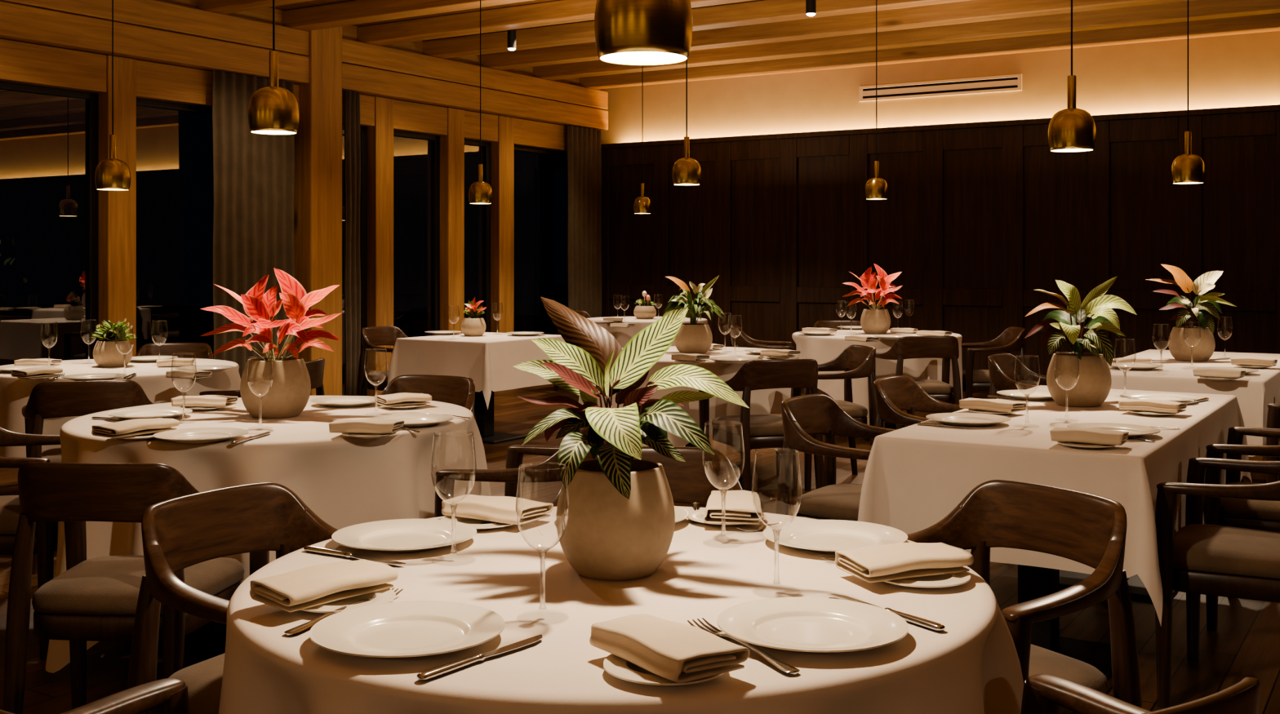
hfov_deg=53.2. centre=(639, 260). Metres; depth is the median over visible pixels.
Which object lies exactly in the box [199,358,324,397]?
armchair
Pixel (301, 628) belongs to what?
fork
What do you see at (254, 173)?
curtain
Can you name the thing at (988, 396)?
table knife
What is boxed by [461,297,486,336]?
potted plant
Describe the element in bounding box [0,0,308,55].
trim
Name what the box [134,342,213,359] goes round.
armchair
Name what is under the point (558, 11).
ceiling beam
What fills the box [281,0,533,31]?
trim
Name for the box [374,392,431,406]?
napkin
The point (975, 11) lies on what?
ceiling beam
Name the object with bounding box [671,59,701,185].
pendant lamp
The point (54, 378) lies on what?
fork
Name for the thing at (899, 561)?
napkin
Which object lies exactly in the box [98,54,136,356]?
wooden column
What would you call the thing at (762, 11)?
ceiling beam
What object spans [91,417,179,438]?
napkin
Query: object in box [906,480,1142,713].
armchair
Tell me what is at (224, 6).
trim
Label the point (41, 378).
plate
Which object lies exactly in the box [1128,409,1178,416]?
plate
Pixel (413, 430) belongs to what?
fork
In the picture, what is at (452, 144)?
trim
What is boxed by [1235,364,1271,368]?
plate
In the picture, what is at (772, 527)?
bowl
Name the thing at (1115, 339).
bowl
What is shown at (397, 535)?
dinner plate
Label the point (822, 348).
tablecloth
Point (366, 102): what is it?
window
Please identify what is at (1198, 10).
ceiling beam
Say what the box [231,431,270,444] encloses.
table knife
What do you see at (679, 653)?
napkin
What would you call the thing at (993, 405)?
napkin
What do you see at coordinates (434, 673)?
table knife
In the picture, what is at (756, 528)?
fork
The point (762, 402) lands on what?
tablecloth
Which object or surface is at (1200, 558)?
armchair
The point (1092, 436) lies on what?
napkin
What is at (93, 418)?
table knife
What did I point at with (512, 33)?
ceiling spotlight
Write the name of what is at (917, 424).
table knife
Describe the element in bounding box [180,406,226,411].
plate
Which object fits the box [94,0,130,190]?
pendant lamp
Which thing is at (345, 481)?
tablecloth
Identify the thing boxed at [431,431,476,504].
bowl
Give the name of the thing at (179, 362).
napkin
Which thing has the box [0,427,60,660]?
armchair
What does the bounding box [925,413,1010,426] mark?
dinner plate
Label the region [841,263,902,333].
potted plant
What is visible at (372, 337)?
armchair
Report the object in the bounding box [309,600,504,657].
dinner plate
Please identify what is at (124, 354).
wine glass
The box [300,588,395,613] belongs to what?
plate
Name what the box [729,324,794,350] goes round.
armchair
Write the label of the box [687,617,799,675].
fork
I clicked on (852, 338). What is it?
napkin
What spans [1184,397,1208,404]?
table knife
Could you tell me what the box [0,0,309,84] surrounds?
beam
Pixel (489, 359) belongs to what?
tablecloth
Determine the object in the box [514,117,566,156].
trim
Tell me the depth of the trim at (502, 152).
13.47 m
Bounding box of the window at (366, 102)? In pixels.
[342,91,374,395]
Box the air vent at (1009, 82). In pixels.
[858,73,1022,102]
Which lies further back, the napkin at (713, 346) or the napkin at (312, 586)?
the napkin at (713, 346)
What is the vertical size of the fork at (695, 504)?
0.011 m
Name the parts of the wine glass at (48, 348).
stem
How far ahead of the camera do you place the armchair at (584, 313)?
13.12 m
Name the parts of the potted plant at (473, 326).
pot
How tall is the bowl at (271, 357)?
0.133 m
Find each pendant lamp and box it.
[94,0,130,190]
[248,0,299,134]
[468,0,492,204]
[594,0,693,65]
[633,65,651,213]
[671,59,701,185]
[864,0,888,199]
[1048,0,1096,151]
[1170,0,1205,184]
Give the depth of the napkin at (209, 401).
4.75 m
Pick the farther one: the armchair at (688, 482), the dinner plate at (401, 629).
the armchair at (688, 482)
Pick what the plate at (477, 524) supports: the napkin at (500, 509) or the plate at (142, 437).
the napkin at (500, 509)
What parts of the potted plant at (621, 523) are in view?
pot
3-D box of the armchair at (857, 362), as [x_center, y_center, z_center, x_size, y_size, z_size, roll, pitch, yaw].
[1.123,0.911,7.589,0.513,0.802,0.605,0,0,-12]
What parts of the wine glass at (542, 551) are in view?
stem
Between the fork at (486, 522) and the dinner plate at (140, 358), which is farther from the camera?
the dinner plate at (140, 358)
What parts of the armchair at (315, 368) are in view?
armrest, backrest, leg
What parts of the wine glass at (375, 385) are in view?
stem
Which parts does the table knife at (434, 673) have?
handle, blade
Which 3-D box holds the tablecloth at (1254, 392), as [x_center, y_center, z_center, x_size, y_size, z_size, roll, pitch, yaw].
[3.050,0.792,7.000,0.994,0.464,2.134,0,0,32]
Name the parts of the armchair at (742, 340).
backrest, armrest, armrest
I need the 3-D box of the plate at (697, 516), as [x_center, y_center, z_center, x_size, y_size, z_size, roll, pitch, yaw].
[0.185,0.553,2.741,0.170,0.014,0.170,0,0,0]
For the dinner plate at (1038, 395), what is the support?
on the tablecloth at (915, 476)
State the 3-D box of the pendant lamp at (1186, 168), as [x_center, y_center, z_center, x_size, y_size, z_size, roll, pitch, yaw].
[3.074,-1.322,7.170,0.177,1.774,0.177,0,0,0]
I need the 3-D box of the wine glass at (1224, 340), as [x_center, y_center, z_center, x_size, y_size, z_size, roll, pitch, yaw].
[3.351,0.440,7.325,0.084,0.238,0.084,0,0,-7]
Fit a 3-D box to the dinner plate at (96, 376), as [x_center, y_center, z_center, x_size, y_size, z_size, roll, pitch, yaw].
[-2.551,0.549,5.978,0.282,0.021,0.282,0,0,19]
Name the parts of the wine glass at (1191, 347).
stem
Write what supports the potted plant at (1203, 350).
on the tablecloth at (1254, 392)
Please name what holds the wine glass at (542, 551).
on the tablecloth at (972, 666)
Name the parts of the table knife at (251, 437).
handle, blade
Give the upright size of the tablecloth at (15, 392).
0.677 m
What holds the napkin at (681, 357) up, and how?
on the plate at (677, 361)
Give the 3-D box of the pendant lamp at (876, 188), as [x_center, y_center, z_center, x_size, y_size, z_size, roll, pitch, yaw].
[1.813,-1.359,9.800,0.177,1.774,0.177,0,0,0]
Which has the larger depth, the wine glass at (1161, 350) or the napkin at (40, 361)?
the napkin at (40, 361)
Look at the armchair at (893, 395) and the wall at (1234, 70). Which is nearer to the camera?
the armchair at (893, 395)
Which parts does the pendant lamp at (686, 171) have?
lamp shade, cord, cord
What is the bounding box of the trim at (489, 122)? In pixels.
[464,110,497,332]
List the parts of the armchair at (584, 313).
leg, backrest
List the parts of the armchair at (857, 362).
leg, leg, armrest, armrest, seat, leg, backrest, seat frame, leg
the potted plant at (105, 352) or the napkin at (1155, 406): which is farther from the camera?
the potted plant at (105, 352)
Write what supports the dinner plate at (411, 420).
on the tablecloth at (345, 481)
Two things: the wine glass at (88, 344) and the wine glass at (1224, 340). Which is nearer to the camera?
the wine glass at (88, 344)
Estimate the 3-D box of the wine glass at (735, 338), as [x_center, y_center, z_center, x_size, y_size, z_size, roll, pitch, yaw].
[0.558,0.440,7.517,0.084,0.238,0.084,0,0,27]
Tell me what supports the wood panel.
on the floor at (1246, 643)
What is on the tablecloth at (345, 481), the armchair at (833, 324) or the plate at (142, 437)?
the plate at (142, 437)
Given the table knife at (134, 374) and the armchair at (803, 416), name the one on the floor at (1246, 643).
the armchair at (803, 416)
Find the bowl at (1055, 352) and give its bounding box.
[1053,351,1079,390]
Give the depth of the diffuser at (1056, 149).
4.98 m
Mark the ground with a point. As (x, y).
(20, 331)
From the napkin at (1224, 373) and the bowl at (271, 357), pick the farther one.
the napkin at (1224, 373)
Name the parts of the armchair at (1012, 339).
leg, seat, armrest, seat frame, armrest, backrest, leg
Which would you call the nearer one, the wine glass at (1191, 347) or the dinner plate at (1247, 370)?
the dinner plate at (1247, 370)
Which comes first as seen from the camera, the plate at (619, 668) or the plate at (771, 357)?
the plate at (619, 668)
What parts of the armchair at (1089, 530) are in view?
armrest, leg, leg, backrest, armrest, seat, leg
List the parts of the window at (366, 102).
frame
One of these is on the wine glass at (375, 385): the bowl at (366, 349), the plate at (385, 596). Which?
the bowl at (366, 349)
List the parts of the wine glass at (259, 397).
stem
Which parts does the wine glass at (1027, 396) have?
stem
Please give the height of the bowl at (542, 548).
0.133 m
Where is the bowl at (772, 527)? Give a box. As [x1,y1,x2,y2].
[751,449,801,529]
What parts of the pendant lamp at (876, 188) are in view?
lamp shade, cord, cord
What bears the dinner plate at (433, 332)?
on the tablecloth at (489, 359)
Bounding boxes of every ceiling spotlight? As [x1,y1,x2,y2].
[507,29,515,50]
[805,0,816,16]
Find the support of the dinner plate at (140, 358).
on the tablecloth at (15, 392)
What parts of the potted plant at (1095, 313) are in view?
pot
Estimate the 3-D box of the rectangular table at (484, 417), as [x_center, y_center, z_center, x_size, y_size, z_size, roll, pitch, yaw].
[-1.150,0.944,9.420,0.780,0.732,0.920,0,0,32]
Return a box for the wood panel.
[136,59,299,115]
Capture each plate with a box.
[0,364,54,373]
[17,375,57,380]
[61,373,126,381]
[107,407,192,419]
[118,431,160,440]
[130,355,177,362]
[152,427,248,444]
[174,364,234,372]
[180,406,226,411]
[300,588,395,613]
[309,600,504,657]
[310,395,374,407]
[331,519,476,553]
[342,431,396,439]
[370,413,453,427]
[380,404,426,409]
[424,330,462,335]
[440,515,512,530]
[506,331,544,336]
[555,506,688,523]
[591,320,613,324]
[603,653,724,685]
[674,360,705,364]
[687,509,766,526]
[708,356,758,363]
[716,597,908,653]
[744,348,766,355]
[763,520,907,554]
[764,355,794,359]
[799,331,835,335]
[837,325,862,329]
[873,334,911,339]
[883,572,970,588]
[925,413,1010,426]
[968,408,1014,415]
[996,389,1053,400]
[1057,441,1115,449]
[1066,422,1160,438]
[1107,362,1164,370]
[1120,393,1196,402]
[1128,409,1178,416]
[1198,367,1258,374]
[1199,376,1239,381]
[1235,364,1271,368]
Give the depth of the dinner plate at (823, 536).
2.55 m
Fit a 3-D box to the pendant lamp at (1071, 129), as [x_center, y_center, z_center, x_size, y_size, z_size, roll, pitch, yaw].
[1.679,-1.316,4.970,0.177,1.774,0.177,0,0,0]
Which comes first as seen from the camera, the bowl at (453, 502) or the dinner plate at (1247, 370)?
the bowl at (453, 502)
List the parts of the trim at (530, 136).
frame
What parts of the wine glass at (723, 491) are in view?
stem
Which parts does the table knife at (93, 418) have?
handle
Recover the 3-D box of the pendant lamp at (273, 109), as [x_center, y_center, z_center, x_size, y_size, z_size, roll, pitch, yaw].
[-1.309,-1.345,4.570,0.177,1.774,0.177,0,0,0]
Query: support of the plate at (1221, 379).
on the tablecloth at (1254, 392)
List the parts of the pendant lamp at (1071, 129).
cord, cord, lamp shade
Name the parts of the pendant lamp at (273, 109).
lamp shade, cord, cord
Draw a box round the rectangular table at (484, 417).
[474,391,527,444]
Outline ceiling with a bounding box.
[269,0,760,40]
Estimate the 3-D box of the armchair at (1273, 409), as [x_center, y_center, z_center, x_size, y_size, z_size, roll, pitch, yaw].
[3.208,0.911,5.927,0.513,0.802,0.605,0,0,32]
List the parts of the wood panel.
frame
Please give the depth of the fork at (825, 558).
2.37 m
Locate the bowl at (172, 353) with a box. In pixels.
[170,353,196,391]
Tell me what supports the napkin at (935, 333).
on the tablecloth at (822, 348)
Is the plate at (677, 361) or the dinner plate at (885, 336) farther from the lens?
the dinner plate at (885, 336)
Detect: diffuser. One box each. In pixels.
[253,130,292,133]
[600,51,685,62]
[1055,148,1088,151]
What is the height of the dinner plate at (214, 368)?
0.021 m
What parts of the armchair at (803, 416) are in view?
leg, backrest, seat frame, seat, leg, armrest, armrest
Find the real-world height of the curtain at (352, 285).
2.815 m
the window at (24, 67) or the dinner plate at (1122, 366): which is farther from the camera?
the window at (24, 67)
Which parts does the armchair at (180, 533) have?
leg, armrest, seat, backrest, leg, armrest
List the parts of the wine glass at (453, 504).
stem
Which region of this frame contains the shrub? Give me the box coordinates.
[0,226,35,351]
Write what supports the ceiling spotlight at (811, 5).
attached to the ceiling
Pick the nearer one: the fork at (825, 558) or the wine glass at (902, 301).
the fork at (825, 558)
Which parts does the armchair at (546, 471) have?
leg, armrest, leg, armrest, backrest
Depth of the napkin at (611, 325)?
10.63 m
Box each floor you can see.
[0,383,1279,713]
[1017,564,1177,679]
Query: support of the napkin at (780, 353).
on the plate at (771, 357)
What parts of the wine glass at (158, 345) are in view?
stem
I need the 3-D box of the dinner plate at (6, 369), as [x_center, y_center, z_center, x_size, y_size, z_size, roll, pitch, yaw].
[-3.109,0.549,6.450,0.282,0.021,0.282,0,0,-9]
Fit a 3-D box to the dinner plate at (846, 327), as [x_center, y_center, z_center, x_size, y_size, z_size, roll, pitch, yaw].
[1.751,0.549,10.427,0.282,0.021,0.282,0,0,-20]
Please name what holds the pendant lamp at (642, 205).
hanging from the ceiling
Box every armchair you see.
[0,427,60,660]
[0,678,190,713]
[3,462,269,713]
[22,380,167,574]
[127,482,338,713]
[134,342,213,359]
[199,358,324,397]
[356,325,408,395]
[379,374,475,421]
[434,426,602,517]
[551,446,742,506]
[553,310,591,391]
[698,359,823,497]
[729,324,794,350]
[775,344,876,491]
[775,393,897,521]
[813,320,861,329]
[867,336,961,445]
[871,375,968,567]
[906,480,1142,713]
[951,326,1027,404]
[987,353,1046,399]
[1020,674,1261,713]
[1155,457,1279,708]
[1204,426,1279,631]
[1266,403,1279,483]
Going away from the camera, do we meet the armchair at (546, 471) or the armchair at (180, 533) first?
the armchair at (180, 533)
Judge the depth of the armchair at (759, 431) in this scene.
6.62 m
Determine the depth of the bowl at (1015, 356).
4.31 m
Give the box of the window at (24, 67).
[0,38,106,359]
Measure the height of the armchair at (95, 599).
0.802 m
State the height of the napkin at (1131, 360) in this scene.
0.037 m
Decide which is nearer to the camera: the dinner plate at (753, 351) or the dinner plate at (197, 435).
the dinner plate at (197, 435)
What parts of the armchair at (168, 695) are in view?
backrest, armrest, leg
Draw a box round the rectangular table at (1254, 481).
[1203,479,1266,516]
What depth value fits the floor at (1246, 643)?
4.55 m
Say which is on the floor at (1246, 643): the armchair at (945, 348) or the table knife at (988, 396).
the armchair at (945, 348)
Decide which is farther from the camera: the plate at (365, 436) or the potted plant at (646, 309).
the potted plant at (646, 309)
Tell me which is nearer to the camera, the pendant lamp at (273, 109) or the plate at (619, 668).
the plate at (619, 668)
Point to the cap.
(1277, 107)
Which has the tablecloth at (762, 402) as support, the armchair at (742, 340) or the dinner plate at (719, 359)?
the dinner plate at (719, 359)
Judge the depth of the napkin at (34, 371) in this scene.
6.00 m
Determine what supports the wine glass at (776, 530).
on the tablecloth at (972, 666)
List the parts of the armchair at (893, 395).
leg, backrest, armrest, leg, armrest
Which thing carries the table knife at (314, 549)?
on the tablecloth at (972, 666)
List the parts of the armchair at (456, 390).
armrest, backrest, armrest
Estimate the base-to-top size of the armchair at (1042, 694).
0.802 m
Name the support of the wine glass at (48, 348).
on the tablecloth at (15, 392)
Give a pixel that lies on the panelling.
(974, 221)
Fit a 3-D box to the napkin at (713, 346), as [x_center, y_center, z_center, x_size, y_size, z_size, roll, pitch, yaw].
[0.418,0.538,8.041,0.186,0.037,0.130,0,0,36]
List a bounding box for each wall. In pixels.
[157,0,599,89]
[600,31,1279,144]
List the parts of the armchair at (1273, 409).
armrest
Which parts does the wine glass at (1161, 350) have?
stem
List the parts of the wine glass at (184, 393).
stem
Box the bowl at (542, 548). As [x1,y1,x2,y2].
[515,464,569,551]
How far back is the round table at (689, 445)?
7.71 m
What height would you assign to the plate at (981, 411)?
0.014 m
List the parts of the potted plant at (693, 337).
pot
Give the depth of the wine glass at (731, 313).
7.84 m
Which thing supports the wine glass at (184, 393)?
on the tablecloth at (345, 481)
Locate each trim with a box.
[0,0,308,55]
[195,0,313,13]
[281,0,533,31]
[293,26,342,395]
[342,37,608,110]
[342,62,608,130]
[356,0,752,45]
[367,96,393,396]
[440,107,464,333]
[464,110,497,332]
[481,115,514,333]
[514,117,566,156]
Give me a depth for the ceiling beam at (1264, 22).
12.36 m
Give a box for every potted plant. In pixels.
[90,318,137,367]
[200,267,342,418]
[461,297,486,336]
[513,297,749,581]
[633,290,656,319]
[662,275,724,353]
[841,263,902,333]
[1025,275,1137,407]
[1144,264,1236,361]
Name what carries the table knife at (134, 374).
on the tablecloth at (15, 392)
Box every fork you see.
[52,373,65,379]
[284,587,403,635]
[401,426,419,432]
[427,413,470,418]
[478,520,494,529]
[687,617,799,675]
[691,502,700,521]
[735,523,779,531]
[821,557,835,562]
[1128,436,1155,441]
[1152,426,1179,429]
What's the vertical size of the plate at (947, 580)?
0.014 m
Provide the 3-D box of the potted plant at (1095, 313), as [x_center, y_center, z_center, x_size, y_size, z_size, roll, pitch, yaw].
[1.682,0.310,4.938,0.447,0.500,0.266,0,0,0]
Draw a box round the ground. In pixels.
[0,302,557,393]
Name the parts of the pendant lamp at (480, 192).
lamp shade, cord, cord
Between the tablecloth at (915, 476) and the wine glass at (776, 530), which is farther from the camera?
the tablecloth at (915, 476)
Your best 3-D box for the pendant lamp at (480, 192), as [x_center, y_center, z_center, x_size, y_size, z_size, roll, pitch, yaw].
[-1.179,-1.310,9.450,0.177,1.774,0.177,0,0,0]
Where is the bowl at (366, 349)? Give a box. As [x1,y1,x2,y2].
[364,349,387,385]
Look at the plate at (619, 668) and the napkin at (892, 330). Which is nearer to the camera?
the plate at (619, 668)
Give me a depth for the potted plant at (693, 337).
7.68 m
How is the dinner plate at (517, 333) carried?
on the tablecloth at (489, 359)
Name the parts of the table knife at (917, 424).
handle, blade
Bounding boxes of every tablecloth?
[0,358,240,457]
[44,395,491,673]
[218,506,1023,713]
[386,332,565,409]
[578,346,799,456]
[586,316,707,348]
[791,329,963,425]
[857,385,1252,626]
[1108,349,1279,483]
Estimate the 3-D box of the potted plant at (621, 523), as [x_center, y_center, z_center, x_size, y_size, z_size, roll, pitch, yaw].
[-0.019,0.313,2.271,0.416,0.493,0.298,0,0,0]
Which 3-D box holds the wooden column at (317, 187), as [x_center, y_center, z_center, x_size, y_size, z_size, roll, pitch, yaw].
[-2.896,-0.405,11.275,0.390,3.430,0.370,0,0,32]
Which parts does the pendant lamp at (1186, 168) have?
lamp shade, cord, cord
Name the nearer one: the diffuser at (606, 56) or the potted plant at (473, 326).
the diffuser at (606, 56)
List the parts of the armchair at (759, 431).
leg, armrest, leg, seat, seat frame, backrest, leg, leg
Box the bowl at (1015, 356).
[1013,355,1039,395]
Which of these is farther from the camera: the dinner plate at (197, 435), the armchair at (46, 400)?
the armchair at (46, 400)
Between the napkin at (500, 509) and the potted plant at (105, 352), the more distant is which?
the potted plant at (105, 352)
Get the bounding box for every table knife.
[91,417,128,420]
[124,373,136,378]
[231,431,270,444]
[303,546,406,564]
[416,635,542,681]
[826,593,945,631]
[916,422,972,427]
[986,395,1018,399]
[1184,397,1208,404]
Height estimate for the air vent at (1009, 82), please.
0.162 m
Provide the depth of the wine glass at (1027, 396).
4.31 m
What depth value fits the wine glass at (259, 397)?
4.26 m
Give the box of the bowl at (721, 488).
[702,422,744,489]
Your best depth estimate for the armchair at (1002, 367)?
6.99 m
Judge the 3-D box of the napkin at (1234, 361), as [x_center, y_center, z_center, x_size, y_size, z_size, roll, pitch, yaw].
[3.204,0.526,6.671,0.216,0.037,0.132,0,0,30]
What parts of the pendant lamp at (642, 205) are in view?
lamp shade, cord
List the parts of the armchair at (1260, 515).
leg, leg, armrest, seat frame, seat, armrest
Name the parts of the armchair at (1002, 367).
leg, backrest, armrest, armrest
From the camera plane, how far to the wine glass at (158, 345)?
6.83 m
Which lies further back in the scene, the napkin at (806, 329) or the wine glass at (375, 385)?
the napkin at (806, 329)
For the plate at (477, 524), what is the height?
0.014 m
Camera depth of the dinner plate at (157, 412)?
4.59 m
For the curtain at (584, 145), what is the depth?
14.67 m
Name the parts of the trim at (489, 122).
frame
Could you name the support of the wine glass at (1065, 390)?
on the tablecloth at (915, 476)
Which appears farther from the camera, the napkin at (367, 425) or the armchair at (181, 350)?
the armchair at (181, 350)
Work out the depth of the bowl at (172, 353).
4.41 m
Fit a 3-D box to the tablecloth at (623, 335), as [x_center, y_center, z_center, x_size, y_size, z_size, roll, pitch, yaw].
[0.044,0.886,12.297,1.292,0.652,1.306,0,0,0]
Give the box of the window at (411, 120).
[393,99,447,335]
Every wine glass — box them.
[40,322,57,365]
[80,324,97,360]
[115,326,133,373]
[151,320,168,359]
[170,353,196,418]
[247,356,273,424]
[364,349,387,410]
[431,431,476,553]
[447,305,459,337]
[515,464,569,609]
[702,422,744,537]
[718,313,731,349]
[727,315,742,353]
[751,449,801,584]
[892,301,903,328]
[1013,355,1039,422]
[1053,351,1079,416]
[1114,338,1136,393]
[1152,327,1170,368]
[1183,321,1200,364]
[1217,320,1232,355]
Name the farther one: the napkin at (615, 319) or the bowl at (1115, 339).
the napkin at (615, 319)
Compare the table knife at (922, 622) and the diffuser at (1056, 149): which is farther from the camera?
the diffuser at (1056, 149)
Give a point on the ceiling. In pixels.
(315, 2)
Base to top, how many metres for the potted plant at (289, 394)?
0.533 m
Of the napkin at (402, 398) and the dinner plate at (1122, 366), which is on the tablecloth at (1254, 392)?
the dinner plate at (1122, 366)
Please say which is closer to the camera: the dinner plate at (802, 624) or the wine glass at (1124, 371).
the dinner plate at (802, 624)
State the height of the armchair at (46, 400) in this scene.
0.802 m
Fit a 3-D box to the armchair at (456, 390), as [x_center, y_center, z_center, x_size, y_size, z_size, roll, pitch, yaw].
[-0.984,0.911,5.461,0.605,0.802,0.513,0,0,21]
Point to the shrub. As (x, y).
(6, 261)
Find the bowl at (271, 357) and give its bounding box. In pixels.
[247,356,273,396]
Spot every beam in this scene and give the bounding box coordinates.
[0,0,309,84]
[422,0,973,58]
[480,0,1192,70]
[533,0,1279,79]
[579,13,1279,88]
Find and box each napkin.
[11,367,62,377]
[13,358,62,365]
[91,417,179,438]
[155,358,194,366]
[165,369,212,379]
[170,395,237,407]
[249,559,398,613]
[328,418,404,433]
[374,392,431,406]
[441,494,553,524]
[589,613,750,684]
[603,317,622,321]
[609,323,635,328]
[671,353,710,361]
[702,490,763,524]
[708,343,724,350]
[760,349,800,356]
[801,327,837,331]
[835,542,973,583]
[844,335,879,342]
[889,328,917,333]
[916,330,952,336]
[959,398,1026,413]
[1049,427,1128,445]
[1111,357,1151,364]
[1118,399,1186,413]
[1192,368,1245,377]
[1230,357,1277,366]
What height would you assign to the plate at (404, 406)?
0.014 m
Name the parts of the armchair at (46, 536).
armrest, seat frame, seat, armrest, leg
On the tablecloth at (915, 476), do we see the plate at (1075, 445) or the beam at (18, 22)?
the plate at (1075, 445)
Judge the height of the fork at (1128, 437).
0.009 m
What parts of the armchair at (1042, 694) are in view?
leg, armrest, backrest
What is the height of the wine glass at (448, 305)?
0.238 m
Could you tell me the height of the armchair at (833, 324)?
0.802 m
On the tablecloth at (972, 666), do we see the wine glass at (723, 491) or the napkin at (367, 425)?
the wine glass at (723, 491)
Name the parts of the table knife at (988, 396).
handle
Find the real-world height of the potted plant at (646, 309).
0.270 m
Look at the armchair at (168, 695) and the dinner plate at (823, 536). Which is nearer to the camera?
the armchair at (168, 695)
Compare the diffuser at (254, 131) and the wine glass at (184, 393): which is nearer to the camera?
the wine glass at (184, 393)
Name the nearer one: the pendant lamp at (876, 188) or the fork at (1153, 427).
the fork at (1153, 427)
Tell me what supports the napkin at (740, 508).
on the plate at (697, 516)
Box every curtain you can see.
[212,70,294,378]
[343,90,360,395]
[566,124,601,317]
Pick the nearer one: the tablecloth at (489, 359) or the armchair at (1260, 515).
the armchair at (1260, 515)
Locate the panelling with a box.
[539,111,1279,393]
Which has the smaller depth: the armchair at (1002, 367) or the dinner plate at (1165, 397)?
the dinner plate at (1165, 397)
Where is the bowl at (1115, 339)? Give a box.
[1114,338,1136,370]
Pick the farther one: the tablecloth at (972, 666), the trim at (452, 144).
the trim at (452, 144)
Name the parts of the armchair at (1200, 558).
leg, leg, armrest, seat frame, seat, armrest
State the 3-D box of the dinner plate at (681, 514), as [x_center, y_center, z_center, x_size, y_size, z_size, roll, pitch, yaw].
[-0.038,0.549,2.725,0.282,0.021,0.282,0,0,-4]
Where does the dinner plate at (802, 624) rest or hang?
on the tablecloth at (972, 666)
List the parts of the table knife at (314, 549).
handle, blade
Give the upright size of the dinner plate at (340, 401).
0.021 m
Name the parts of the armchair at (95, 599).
leg, leg, backrest, seat, seat frame, leg, armrest, leg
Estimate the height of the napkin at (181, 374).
0.037 m
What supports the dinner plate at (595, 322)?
on the tablecloth at (623, 335)
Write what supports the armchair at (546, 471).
on the floor at (1246, 643)
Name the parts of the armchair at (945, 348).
leg, armrest, leg, backrest, seat, seat frame, leg, leg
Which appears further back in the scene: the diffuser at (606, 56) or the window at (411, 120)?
the window at (411, 120)
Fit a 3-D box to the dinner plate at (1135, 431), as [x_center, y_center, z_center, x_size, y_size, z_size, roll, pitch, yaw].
[1.518,0.549,4.103,0.282,0.021,0.282,0,0,-18]
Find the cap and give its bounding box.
[601,104,1279,148]
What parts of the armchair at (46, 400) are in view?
armrest, leg, leg, seat, backrest, armrest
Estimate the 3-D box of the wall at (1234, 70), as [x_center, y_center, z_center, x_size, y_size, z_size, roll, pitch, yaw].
[5.263,-0.415,11.696,13.950,3.450,0.121,0,0,32]
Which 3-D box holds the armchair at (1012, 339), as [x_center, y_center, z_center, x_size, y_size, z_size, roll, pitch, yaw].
[2.664,0.911,9.750,0.513,0.802,0.605,0,0,0]
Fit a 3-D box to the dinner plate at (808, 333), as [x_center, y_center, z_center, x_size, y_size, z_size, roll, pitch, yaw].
[1.336,0.549,9.631,0.282,0.021,0.282,0,0,-22]
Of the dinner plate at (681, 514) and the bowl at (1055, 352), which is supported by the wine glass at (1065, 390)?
the bowl at (1055, 352)
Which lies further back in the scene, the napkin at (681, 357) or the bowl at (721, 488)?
the napkin at (681, 357)
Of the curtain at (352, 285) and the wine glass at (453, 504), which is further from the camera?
the curtain at (352, 285)
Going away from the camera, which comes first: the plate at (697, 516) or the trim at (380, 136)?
the plate at (697, 516)
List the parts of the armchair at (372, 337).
leg, seat frame, seat, armrest, backrest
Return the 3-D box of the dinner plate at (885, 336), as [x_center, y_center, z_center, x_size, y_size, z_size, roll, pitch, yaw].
[1.808,0.549,9.124,0.282,0.021,0.282,0,0,19]
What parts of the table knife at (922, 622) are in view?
blade, handle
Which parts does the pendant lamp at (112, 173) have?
lamp shade, cord, cord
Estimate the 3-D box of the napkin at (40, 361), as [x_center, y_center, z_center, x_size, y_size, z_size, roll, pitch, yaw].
[-3.198,0.538,6.788,0.208,0.037,0.131,0,0,0]
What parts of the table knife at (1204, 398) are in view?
handle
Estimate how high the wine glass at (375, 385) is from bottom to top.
0.238 m

